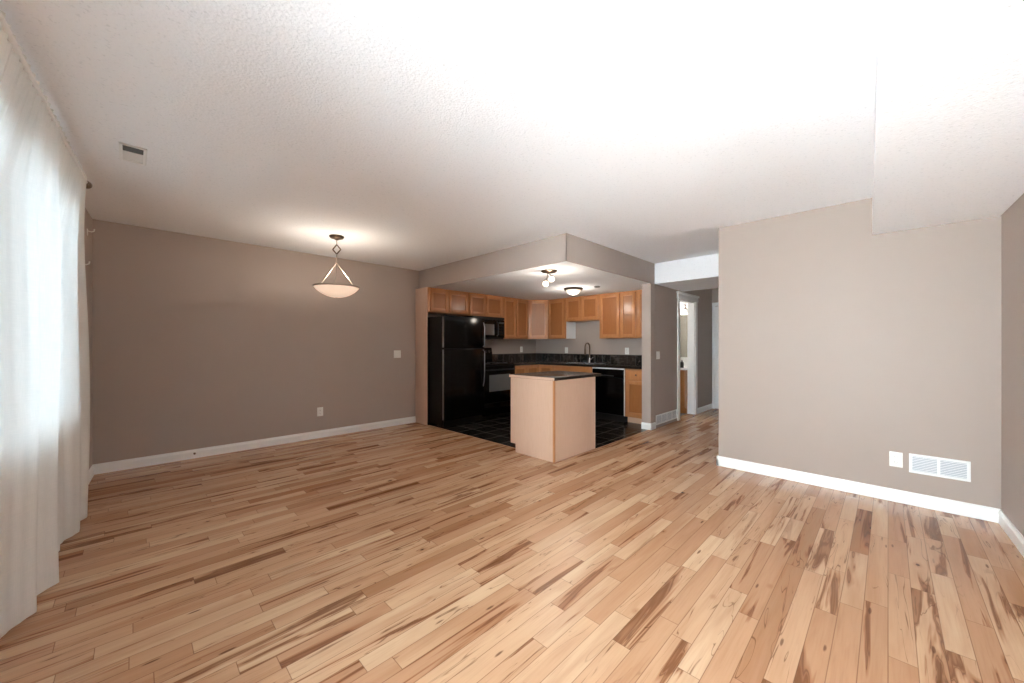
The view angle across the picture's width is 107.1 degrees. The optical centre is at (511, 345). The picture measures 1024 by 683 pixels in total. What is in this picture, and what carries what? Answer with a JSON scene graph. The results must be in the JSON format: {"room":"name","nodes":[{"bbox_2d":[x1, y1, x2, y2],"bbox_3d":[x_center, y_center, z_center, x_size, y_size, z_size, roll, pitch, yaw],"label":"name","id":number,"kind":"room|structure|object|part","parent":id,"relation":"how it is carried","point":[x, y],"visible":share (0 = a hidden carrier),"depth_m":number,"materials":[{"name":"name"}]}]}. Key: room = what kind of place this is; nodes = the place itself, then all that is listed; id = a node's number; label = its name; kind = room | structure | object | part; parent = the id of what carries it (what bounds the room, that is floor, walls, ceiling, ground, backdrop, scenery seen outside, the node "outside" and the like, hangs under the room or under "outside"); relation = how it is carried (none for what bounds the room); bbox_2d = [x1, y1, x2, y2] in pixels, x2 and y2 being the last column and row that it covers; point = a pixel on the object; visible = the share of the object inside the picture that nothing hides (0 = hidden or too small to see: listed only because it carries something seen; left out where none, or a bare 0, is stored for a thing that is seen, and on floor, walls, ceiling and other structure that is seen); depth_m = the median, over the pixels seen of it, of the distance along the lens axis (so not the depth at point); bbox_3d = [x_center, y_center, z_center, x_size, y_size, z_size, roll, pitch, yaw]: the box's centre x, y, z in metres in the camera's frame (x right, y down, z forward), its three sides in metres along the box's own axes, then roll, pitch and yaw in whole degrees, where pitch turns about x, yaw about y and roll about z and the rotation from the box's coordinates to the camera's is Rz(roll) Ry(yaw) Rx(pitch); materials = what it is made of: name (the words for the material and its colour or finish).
{"room":"empty living room","nodes":[
{"label":"empty living room","id":0,"kind":"room"},
{"bbox_2d":[84,208,91,468],"bbox_3d":[-2.024,0.015,1.308,0.130,2.470,6.200,0,0,-42],"label":"wall","id":1,"kind":"structure","parent":0,"point":[87,220],"depth_m":3.52,"materials":[{"name":"beige paint"}]},
{"bbox_2d":[0,10,91,188],"bbox_3d":[-2.263,-1.135,1.770,0.147,0.060,2.405,0,0,-42],"label":"curtain rod","id":2,"kind":"object","parent":1,"relation":"attached to","point":[6,29],"visible":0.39,"depth_m":1.59,"materials":[{"name":"white paint"}]},
{"bbox_2d":[0,11,89,637],"bbox_3d":[-2.352,0.034,1.895,0.108,2.388,2.310,0,0,-42],"label":"sheer curtain","id":3,"kind":"object","parent":2,"relation":"hanging from","point":[45,362],"visible":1,"depth_m":1.74,"materials":[{"name":"white fabric"}]},
{"bbox_2d":[88,465,93,484],"bbox_3d":[-2.686,1.201,2.149,0.014,0.098,4.035,0,0,-42],"label":"baseboard","id":4,"kind":"structure","parent":1,"relation":"attached to","point":[91,470],"depth_m":3.52,"materials":[{"name":"white paint"}]},
{"bbox_2d":[92,219,535,464],"bbox_3d":[-1.829,0.015,5.988,0.140,2.470,6.810,0,0,45],"label":"wall","id":5,"kind":"structure","parent":0,"point":[198,342],"depth_m":4.43,"materials":[{"name":"beige paint"}]},
{"bbox_2d":[93,416,415,474],"bbox_3d":[-2.808,1.201,4.894,0.014,0.098,3.516,0,0,45],"label":"baseboard","id":6,"kind":"structure","parent":5,"relation":"attached to","point":[100,468],"depth_m":4.44,"materials":[{"name":"white paint"}]},
{"bbox_2d":[317,407,322,415],"bbox_3d":[-2.594,0.898,5.113,0.009,0.118,0.075,0,0,45],"label":"electrical outlet","id":7,"kind":"object","parent":5,"relation":"attached to","point":[319,409],"visible":1,"depth_m":5.11,"materials":[{"name":"white plastic"}]},
{"bbox_2d":[394,350,400,357],"bbox_3d":[-1.794,0.138,5.918,0.008,0.118,0.118,0,0,45],"label":"light switch","id":8,"kind":"object","parent":5,"relation":"attached to","point":[397,353],"visible":1,"depth_m":5.92,"materials":[{"name":"white plastic"}]},
{"bbox_2d":[428,287,467,315],"bbox_3d":[-1.143,-0.719,6.328,0.350,0.388,0.808,0,0,45],"label":"upper cabinet","id":9,"kind":"object","parent":5,"relation":"attached to","point":[440,301],"visible":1,"depth_m":6.20,"materials":[{"name":"brown wood"}]},
{"bbox_3d":[-1.167,-0.714,6.070,0.020,0.342,0.336,0,0,45],"label":"door","id":10,"kind":"part","parent":9,"relation":"part of","materials":[{"name":"brown wood"}]},
{"bbox_3d":[-0.896,-0.714,6.343,0.020,0.342,0.386,0,0,45],"label":"door","id":11,"kind":"part","parent":9,"relation":"part of","materials":[{"name":"brown wood"}]},
{"bbox_2d":[461,292,501,317],"bbox_3d":[-0.571,-0.714,6.903,0.350,0.398,0.806,0,0,45],"label":"upper cabinet","id":12,"kind":"object","parent":5,"relation":"attached to","point":[485,305],"visible":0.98,"depth_m":6.74,"materials":[{"name":"brown wood"}]},
{"bbox_3d":[-0.600,-0.709,6.641,0.020,0.352,0.356,0,0,45],"label":"door","id":13,"kind":"part","parent":12,"relation":"part of","materials":[{"name":"brown wood"}]},
{"bbox_2d":[463,316,504,339],"bbox_3d":[-0.526,-0.310,6.882,0.440,0.400,0.756,0,0,45],"label":"microwave","id":14,"kind":"object","parent":12,"relation":"attached to","point":[494,326],"visible":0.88,"depth_m":6.84,"materials":[{"name":"black plastic"}]},
{"bbox_3d":[-0.472,-0.300,6.706,0.029,0.320,0.583,0,0,45],"label":"door","id":15,"kind":"part","parent":14,"relation":"part of","materials":[{"name":"black glass"}]},
{"bbox_3d":[-0.205,-0.300,6.976,0.027,0.320,0.169,0,0,45],"label":"control panel","id":16,"kind":"part","parent":14,"relation":"part of","materials":[{"name":"black plastic"}]},
{"bbox_3d":[-0.323,-0.709,6.919,0.020,0.352,0.381,0,0,45],"label":"door","id":17,"kind":"part","parent":12,"relation":"part of","materials":[{"name":"brown wood"}]},
{"bbox_2d":[502,297,527,338],"bbox_3d":[-0.034,-0.520,7.443,0.350,0.785,0.709,0,0,45],"label":"upper cabinet","id":18,"kind":"object","parent":5,"relation":"attached to","point":[514,310],"visible":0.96,"depth_m":7.30,"materials":[{"name":"brown wood"}]},
{"bbox_3d":[-0.043,-0.515,7.201,0.020,0.739,0.306,0,0,45],"label":"door","id":19,"kind":"part","parent":18,"relation":"part of","materials":[{"name":"brown wood"}]},
{"bbox_3d":[0.201,-0.515,7.445,0.020,0.739,0.336,0,0,45],"label":"door","id":20,"kind":"part","parent":18,"relation":"part of","materials":[{"name":"brown wood"}]},
{"bbox_2d":[528,300,547,338],"bbox_3d":[0.524,-0.520,7.821,0.609,0.785,0.609,0,0,45],"label":"upper cabinet","id":21,"kind":"object","parent":5,"relation":"attached to","point":[537,309],"visible":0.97,"depth_m":7.58,"materials":[{"name":"brown wood"}]},
{"bbox_2d":[0,0,877,270],"bbox_3d":[1.060,-1.260,4.362,6.550,0.080,9.120,0,0,45],"label":"ceiling","id":22,"kind":"structure","parent":0,"point":[420,134],"depth_m":1.98,"materials":[{"name":"white paint"}]},
{"bbox_2d":[119,142,146,165],"bbox_3d":[-2.414,-1.216,2.409,0.290,0.007,0.124,0,0,45],"label":"ceiling vent","id":23,"kind":"object","parent":22,"relation":"in","point":[130,153],"visible":1,"depth_m":2.40,"materials":[{"name":"white paint"}]},
{"bbox_2d":[312,234,359,298],"bbox_3d":[-1.961,-0.868,4.228,0.482,0.704,0.482,0,0,45],"label":"pendant light","id":24,"kind":"object","parent":22,"relation":"hanging from","point":[336,290],"visible":1,"depth_m":4.12,"materials":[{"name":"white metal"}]},
{"bbox_3d":[-1.961,-0.592,4.228,0.468,0.118,0.468,0,0,45],"label":"lamp shade","id":25,"kind":"part","parent":24,"relation":"part of","materials":[{"name":"white glass"}]},
{"bbox_2d":[872,0,1023,234],"bbox_3d":[1.471,-1.065,1.047,0.657,0.309,5.079,0,0,43],"label":"ceiling","id":26,"kind":"structure","parent":22,"relation":"attached to","point":[949,113],"depth_m":1.47,"materials":[{"name":"white paint"}]},
{"bbox_2d":[0,408,1023,682],"bbox_3d":[1.049,1.280,4.351,6.550,0.061,9.150,0,0,45],"label":"floor","id":27,"kind":"structure","parent":0,"point":[415,552],"depth_m":2.06,"materials":[{"name":"brown wood"}]},
{"bbox_2d":[415,287,427,424],"bbox_3d":[-1.447,0.168,6.035,0.334,2.162,0.016,0,0,45],"label":"end panel","id":28,"kind":"object","parent":27,"relation":"on","point":[421,294],"visible":1,"depth_m":6.02,"materials":[{"name":"brown wood"}]},
{"bbox_2d":[428,314,484,426],"bbox_3d":[-0.973,0.393,6.172,0.774,1.712,0.798,0,0,45],"label":"refrigerator","id":29,"kind":"object","parent":27,"relation":"on","point":[456,355],"visible":0.98,"depth_m":5.87,"materials":[{"name":"black metal"}]},
{"bbox_3d":[-0.750,0.597,5.951,0.058,1.085,0.796,0,0,45],"label":"fridge door","id":30,"kind":"part","parent":29,"relation":"part of","materials":[{"name":"black metal"}]},
{"bbox_3d":[-0.750,-0.202,5.951,0.058,0.492,0.796,0,0,45],"label":"freezer door","id":31,"kind":"part","parent":29,"relation":"part of","materials":[{"name":"black metal"}]},
{"bbox_3d":[-0.459,0.369,6.177,0.052,0.604,0.016,0,0,45],"label":"handle","id":32,"kind":"part","parent":29,"relation":"part of","materials":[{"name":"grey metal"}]},
{"bbox_2d":[430,425,561,460],"bbox_3d":[-0.377,1.247,4.995,2.580,0.003,0.015,0,0,45],"label":"trim","id":33,"kind":"structure","parent":27,"relation":"on","point":[430,425],"depth_m":5.11,"materials":[{"name":"brown wood"}]},
{"bbox_2d":[482,348,514,418],"bbox_3d":[-0.427,0.646,6.784,0.716,1.205,0.764,0,0,45],"label":"range","id":34,"kind":"object","parent":27,"relation":"on","point":[497,384],"visible":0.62,"depth_m":6.55,"materials":[{"name":"black metal"}]},
{"bbox_3d":[-0.224,1.091,6.582,0.037,0.195,0.750,0,0,45],"label":"drawer","id":35,"kind":"part","parent":34,"relation":"part of","materials":[{"name":"black metal"}]},
{"bbox_3d":[-0.223,0.666,6.580,0.041,0.625,0.750,0,0,45],"label":"oven door","id":36,"kind":"part","parent":34,"relation":"part of","materials":[{"name":"black ceramic"}]},
{"bbox_3d":[-0.191,0.419,6.548,0.049,0.022,0.682,0,0,45],"label":"handle","id":37,"kind":"part","parent":34,"relation":"part of","materials":[{"name":"black plastic"}]},
{"bbox_2d":[485,362,514,365],"bbox_3d":[-0.429,0.328,6.786,0.600,0.030,0.764,0,0,45],"label":"cooktop","id":38,"kind":"object","parent":34,"relation":"in","point":[486,363],"depth_m":6.71,"materials":[{"name":"black metal"}]},
{"bbox_2d":[515,364,553,373],"bbox_3d":[0.398,0.812,7.446,0.960,0.874,1.318,0,0,45],"label":"base cabinet","id":39,"kind":"object","parent":27,"relation":"on","point":[522,368],"visible":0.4,"depth_m":7.20,"materials":[{"name":"brown wood"}]},
{"bbox_3d":[0.152,0.754,7.013,0.020,0.730,0.320,0,0,45],"label":"door","id":40,"kind":"part","parent":39,"relation":"part of","materials":[{"name":"brown wood"}]},
{"bbox_3d":[0.395,0.754,7.258,0.020,0.730,0.340,0,0,45],"label":"door","id":41,"kind":"part","parent":39,"relation":"part of","materials":[{"name":"brown wood"}]},
{"bbox_3d":[0.651,0.754,7.263,0.330,0.730,0.020,0,0,45],"label":"door","id":42,"kind":"part","parent":39,"relation":"part of","materials":[{"name":"brown wood"}]},
{"bbox_2d":[506,361,641,368],"bbox_3d":[1.057,0.354,6.786,2.826,0.038,1.325,0,0,45],"label":"countertop","id":43,"kind":"structure","parent":39,"relation":"on","point":[517,363],"depth_m":6.70,"materials":[{"name":"laminate"}]},
{"bbox_2d":[560,362,607,364],"bbox_3d":[1.295,0.418,7.031,0.810,0.179,0.480,0,0,45],"label":"sink","id":44,"kind":"object","parent":43,"relation":"in","point":[560,362],"visible":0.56,"depth_m":7.11,"materials":[{"name":"silver metal"}]},
{"bbox_2d":[584,343,592,362],"bbox_3d":[1.436,0.141,7.181,0.188,0.388,0.112,0,0,-19],"label":"faucet","id":45,"kind":"object","parent":43,"relation":"on","point":[590,359],"visible":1,"depth_m":7.20,"materials":[{"name":"silver metal"}]},
{"bbox_2d":[509,371,600,462],"bbox_3d":[0.526,0.793,4.528,0.682,0.905,0.912,0,0,45],"label":"kitchen island","id":46,"kind":"object","parent":27,"relation":"on","point":[553,412],"visible":1,"depth_m":4.25,"materials":[{"name":"brown wood"}]},
{"bbox_3d":[0.218,0.810,4.238,0.646,0.870,0.012,0,0,45],"label":"panel","id":47,"kind":"part","parent":46,"relation":"part of","materials":[{"name":"brown wood"}]},
{"bbox_3d":[0.718,0.810,4.285,0.012,0.870,0.785,0,0,45],"label":"panel","id":48,"kind":"part","parent":46,"relation":"part of","materials":[{"name":"brown wood"}]},
{"bbox_2d":[554,365,591,372],"bbox_3d":[1.290,0.812,7.051,0.850,0.874,0.620,0,0,45],"label":"base cabinet","id":49,"kind":"object","parent":27,"relation":"on","point":[556,367],"visible":0.1,"depth_m":6.80,"materials":[{"name":"brown wood"}]},
{"bbox_2d":[562,430,648,460],"bbox_3d":[1.280,1.247,4.825,0.015,0.003,2.112,0,0,45],"label":"trim","id":50,"kind":"structure","parent":27,"relation":"on","point":[647,430],"depth_m":4.65,"materials":[{"name":"brown wood"}]},
{"bbox_2d":[592,367,627,421],"bbox_3d":[1.798,0.813,6.515,0.607,0.872,0.606,0,0,45],"label":"dishwasher","id":51,"kind":"object","parent":27,"relation":"on","point":[610,386],"visible":0.72,"depth_m":6.27,"materials":[{"name":"black plastic"}]},
{"bbox_3d":[1.600,0.464,6.316,0.586,0.130,0.033,0,0,45],"label":"control panel","id":52,"kind":"part","parent":51,"relation":"part of","materials":[{"name":"black ceramic"}]},
{"bbox_3d":[1.602,0.834,6.318,0.586,0.600,0.027,0,0,45],"label":"door","id":53,"kind":"part","parent":51,"relation":"part of","materials":[{"name":"black metal"}]},
{"bbox_3d":[1.618,1.199,6.334,0.580,0.100,0.033,0,0,45],"label":"kick plate","id":54,"kind":"part","parent":51,"relation":"part of","materials":[{"name":"black plastic"}]},
{"bbox_2d":[625,369,641,423],"bbox_3d":[2.160,0.812,6.164,0.388,0.874,0.650,0,0,45],"label":"base cabinet","id":55,"kind":"object","parent":27,"relation":"on","point":[633,377],"visible":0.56,"depth_m":6.00,"materials":[{"name":"brown wood"}]},
{"bbox_3d":[1.966,0.469,5.957,0.353,0.160,0.018,0,0,45],"label":"drawer","id":56,"kind":"part","parent":55,"relation":"part of","materials":[{"name":"brown wood"}]},
{"bbox_3d":[1.965,0.844,5.956,0.353,0.550,0.020,0,0,45],"label":"door","id":57,"kind":"part","parent":55,"relation":"part of","materials":[{"name":"brown wood"}]},
{"bbox_2d":[419,233,654,287],"bbox_3d":[0.307,-1.067,5.923,2.979,0.304,2.190,0,0,45],"label":"wall","id":58,"kind":"structure","parent":0,"point":[564,247],"depth_m":4.76,"materials":[{"name":"beige paint"}]},
{"bbox_2d":[431,254,718,299],"bbox_3d":[1.134,-1.068,5.893,4.194,0.302,3.285,0,0,45],"label":"ceiling","id":59,"kind":"structure","parent":0,"point":[527,284],"depth_m":5.52,"materials":[{"name":"white paint"}]},
{"bbox_2d":[541,269,556,285],"bbox_3d":[0.458,-0.822,4.650,0.200,0.191,0.200,0,0,45],"label":"ceiling spotlight","id":60,"kind":"object","parent":59,"relation":"attached to","point":[546,271],"visible":1,"depth_m":4.62,"materials":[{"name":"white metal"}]},
{"bbox_2d":[564,287,582,294],"bbox_3d":[0.985,-0.863,6.073,0.304,0.108,0.304,0,0,45],"label":"flush light","id":61,"kind":"object","parent":59,"relation":"attached to","point":[570,290],"visible":1,"depth_m":5.99,"materials":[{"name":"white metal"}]},
{"bbox_2d":[536,321,641,354],"bbox_3d":[1.575,0.015,7.291,2.848,2.470,0.120,0,0,45],"label":"wall","id":62,"kind":"structure","parent":0,"point":[586,332],"depth_m":7.28,"materials":[{"name":"beige paint"}]},
{"bbox_2d":[548,298,575,338],"bbox_3d":[0.988,-0.520,7.541,0.438,0.785,0.350,0,0,45],"label":"upper cabinet","id":63,"kind":"object","parent":62,"relation":"attached to","point":[558,328],"visible":0.94,"depth_m":7.41,"materials":[{"name":"brown wood"}]},
{"bbox_3d":[0.871,-0.515,7.426,0.396,0.739,0.020,0,0,45],"label":"door","id":64,"kind":"part","parent":63,"relation":"part of","materials":[{"name":"brown wood"}]},
{"bbox_2d":[492,353,641,364],"bbox_3d":[1.059,0.252,6.787,2.826,0.165,1.320,0,0,45],"label":"backsplash","id":65,"kind":"structure","parent":62,"relation":"attached to","point":[597,358],"depth_m":7.47,"materials":[{"name":"tile"}]},
{"bbox_2d":[566,294,599,321],"bbox_3d":[1.408,-0.684,7.124,0.740,0.458,0.350,0,0,45],"label":"upper cabinet","id":66,"kind":"object","parent":62,"relation":"attached to","point":[580,308],"visible":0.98,"depth_m":6.98,"materials":[{"name":"brown wood"}]},
{"bbox_3d":[1.161,-0.679,7.137,0.336,0.412,0.020,0,0,45],"label":"door","id":67,"kind":"part","parent":66,"relation":"part of","materials":[{"name":"brown wood"}]},
{"bbox_3d":[1.418,-0.679,6.881,0.341,0.412,0.020,0,0,45],"label":"door","id":68,"kind":"part","parent":66,"relation":"part of","materials":[{"name":"brown wood"}]},
{"bbox_2d":[600,290,636,338],"bbox_3d":[1.923,-0.516,6.611,0.706,0.793,0.350,0,0,45],"label":"upper cabinet","id":69,"kind":"object","parent":62,"relation":"attached to","point":[618,310],"visible":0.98,"depth_m":6.47,"materials":[{"name":"brown wood"}]},
{"bbox_3d":[1.704,-0.511,6.597,0.376,0.747,0.020,0,0,45],"label":"door","id":70,"kind":"part","parent":69,"relation":"part of","materials":[{"name":"brown wood"}]},
{"bbox_3d":[1.948,-0.511,6.354,0.266,0.747,0.020,0,0,45],"label":"door","id":71,"kind":"part","parent":69,"relation":"part of","materials":[{"name":"brown wood"}]},
{"bbox_2d":[637,290,641,337],"bbox_3d":[2.289,-0.516,6.247,0.319,0.793,0.350,0,0,45],"label":"upper cabinet","id":72,"kind":"object","parent":62,"relation":"attached to","point":[639,292],"visible":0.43,"depth_m":6.20,"materials":[{"name":"brown wood"}]},
{"bbox_2d":[642,283,711,427],"bbox_3d":[2.961,0.015,6.593,0.140,2.470,2.735,0,0,45],"label":"wall","id":73,"kind":"structure","parent":0,"point":[659,303],"depth_m":5.92,"materials":[{"name":"beige paint"}]},
{"bbox_2d":[656,351,659,358],"bbox_3d":[2.219,0.152,5.741,0.008,0.118,0.118,0,0,45],"label":"light switch","id":74,"kind":"object","parent":73,"relation":"attached to","point":[657,352],"visible":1,"depth_m":5.73,"materials":[{"name":"white plastic"}]},
{"bbox_2d":[656,409,676,424],"bbox_3d":[2.445,1.130,5.967,0.007,0.150,0.800,0,0,45],"label":"air vent","id":75,"kind":"object","parent":73,"relation":"in","point":[664,417],"visible":1,"depth_m":5.95,"materials":[{"name":"white metal"}]},
{"bbox_2d":[641,403,711,429],"bbox_3d":[2.951,1.201,6.572,0.154,0.098,2.720,0,0,45],"label":"baseboard","id":76,"kind":"structure","parent":73,"relation":"attached to","point":[648,426],"depth_m":5.65,"materials":[{"name":"white paint"}]},
{"bbox_2d":[676,291,699,420],"bbox_3d":[3.025,0.177,6.614,0.160,2.145,0.985,0,0,45],"label":"door frame","id":77,"kind":"structure","parent":73,"relation":"attached to","point":[692,307],"depth_m":6.85,"materials":[{"name":"white paint"}]},
{"bbox_2d":[680,302,686,361],"bbox_3d":[2.985,0.015,7.821,1.598,2.470,0.100,0,0,45],"label":"wall","id":78,"kind":"structure","parent":0,"point":[684,311],"depth_m":7.39,"materials":[{"name":"white paint"}]},
{"bbox_2d":[680,315,686,357],"bbox_3d":[3.179,-0.180,7.549,0.800,0.844,0.009,0,0,45],"label":"mirror","id":79,"kind":"object","parent":78,"relation":"attached to","point":[683,318],"visible":0.23,"depth_m":7.38,"materials":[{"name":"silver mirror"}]},
{"bbox_2d":[680,304,686,309],"bbox_3d":[3.170,-0.750,7.469,0.800,0.100,0.134,0,0,45],"label":"vanity light","id":80,"kind":"object","parent":78,"relation":"attached to","point":[682,306],"visible":0.07,"depth_m":7.32,"materials":[{"name":"white glass"}]},
{"bbox_2d":[712,288,718,408],"bbox_3d":[3.814,0.015,7.772,3.046,2.470,0.120,0,0,45],"label":"wall","id":81,"kind":"structure","parent":0,"point":[715,291],"depth_m":7.48,"materials":[{"name":"beige paint"}]},
{"bbox_2d":[712,302,718,408],"bbox_3d":[4.287,0.205,7.178,0.886,2.090,0.054,0,0,45],"label":"trim","id":82,"kind":"structure","parent":81,"relation":"attached to","point":[716,303],"depth_m":7.45,"materials":[{"name":"white paint"}]},
{"bbox_2d":[715,307,718,408],"bbox_3d":[4.253,0.242,7.168,0.760,2.000,0.108,0,0,45],"label":"door","id":83,"kind":"structure","parent":81,"relation":"in","point":[716,308],"depth_m":7.42,"materials":[{"name":"white paint"}]},
{"bbox_2d":[719,198,1000,508],"bbox_3d":[2.886,0.015,3.293,1.953,2.470,0.120,0,0,45],"label":"wall","id":84,"kind":"structure","parent":0,"point":[843,346],"depth_m":3.18,"materials":[{"name":"beige paint"}]},
{"bbox_2d":[716,455,1000,522],"bbox_3d":[2.926,1.201,3.440,1.832,0.098,0.414,0,0,45],"label":"baseboard","id":85,"kind":"structure","parent":84,"relation":"attached to","point":[981,512],"depth_m":3.12,"materials":[{"name":"white paint"}]},
{"bbox_2d":[889,451,902,467],"bbox_3d":[3.068,0.912,3.020,0.075,0.118,0.009,0,0,45],"label":"electrical outlet","id":86,"kind":"object","parent":84,"relation":"attached to","point":[895,458],"visible":1,"depth_m":3.02,"materials":[{"name":"white plastic"}]},
{"bbox_2d":[909,453,970,481],"bbox_3d":[3.229,0.922,2.861,0.310,0.148,0.007,0,0,45],"label":"air vent","id":87,"kind":"object","parent":84,"relation":"in","point":[954,469],"visible":1,"depth_m":2.85,"materials":[{"name":"white metal"}]},
{"bbox_2d":[1001,194,1023,536],"bbox_3d":[1.747,0.015,0.772,0.120,2.470,5.064,0,0,43],"label":"wall","id":88,"kind":"structure","parent":0,"point":[1012,219],"depth_m":2.44,"materials":[{"name":"beige paint"}]},
{"bbox_2d":[998,510,1023,556],"bbox_3d":[1.780,1.201,0.906,0.014,0.098,4.798,0,0,43],"label":"baseboard","id":89,"kind":"structure","parent":88,"relation":"attached to","point":[1013,533],"depth_m":2.42,"materials":[{"name":"white paint"}]},
{"bbox_3d":[2.751,1.280,7.660,1.697,0.060,2.058,0,0,45],"label":"floor","id":90,"kind":"structure","parent":0,"visible":0},
{"bbox_2d":[680,362,686,413],"bbox_3d":[2.988,0.789,7.349,0.920,0.920,0.525,0,0,45],"label":"bathroom vanity","id":91,"kind":"object","parent":90,"relation":"on","point":[683,371],"visible":0.19,"depth_m":6.89,"materials":[{"name":"brown wood"}]},
{"bbox_3d":[2.980,0.799,7.008,0.430,0.660,0.020,0,0,45],"label":"door","id":92,"kind":"part","parent":91,"relation":"part of","materials":[{"name":"brown wood"}]}
]}

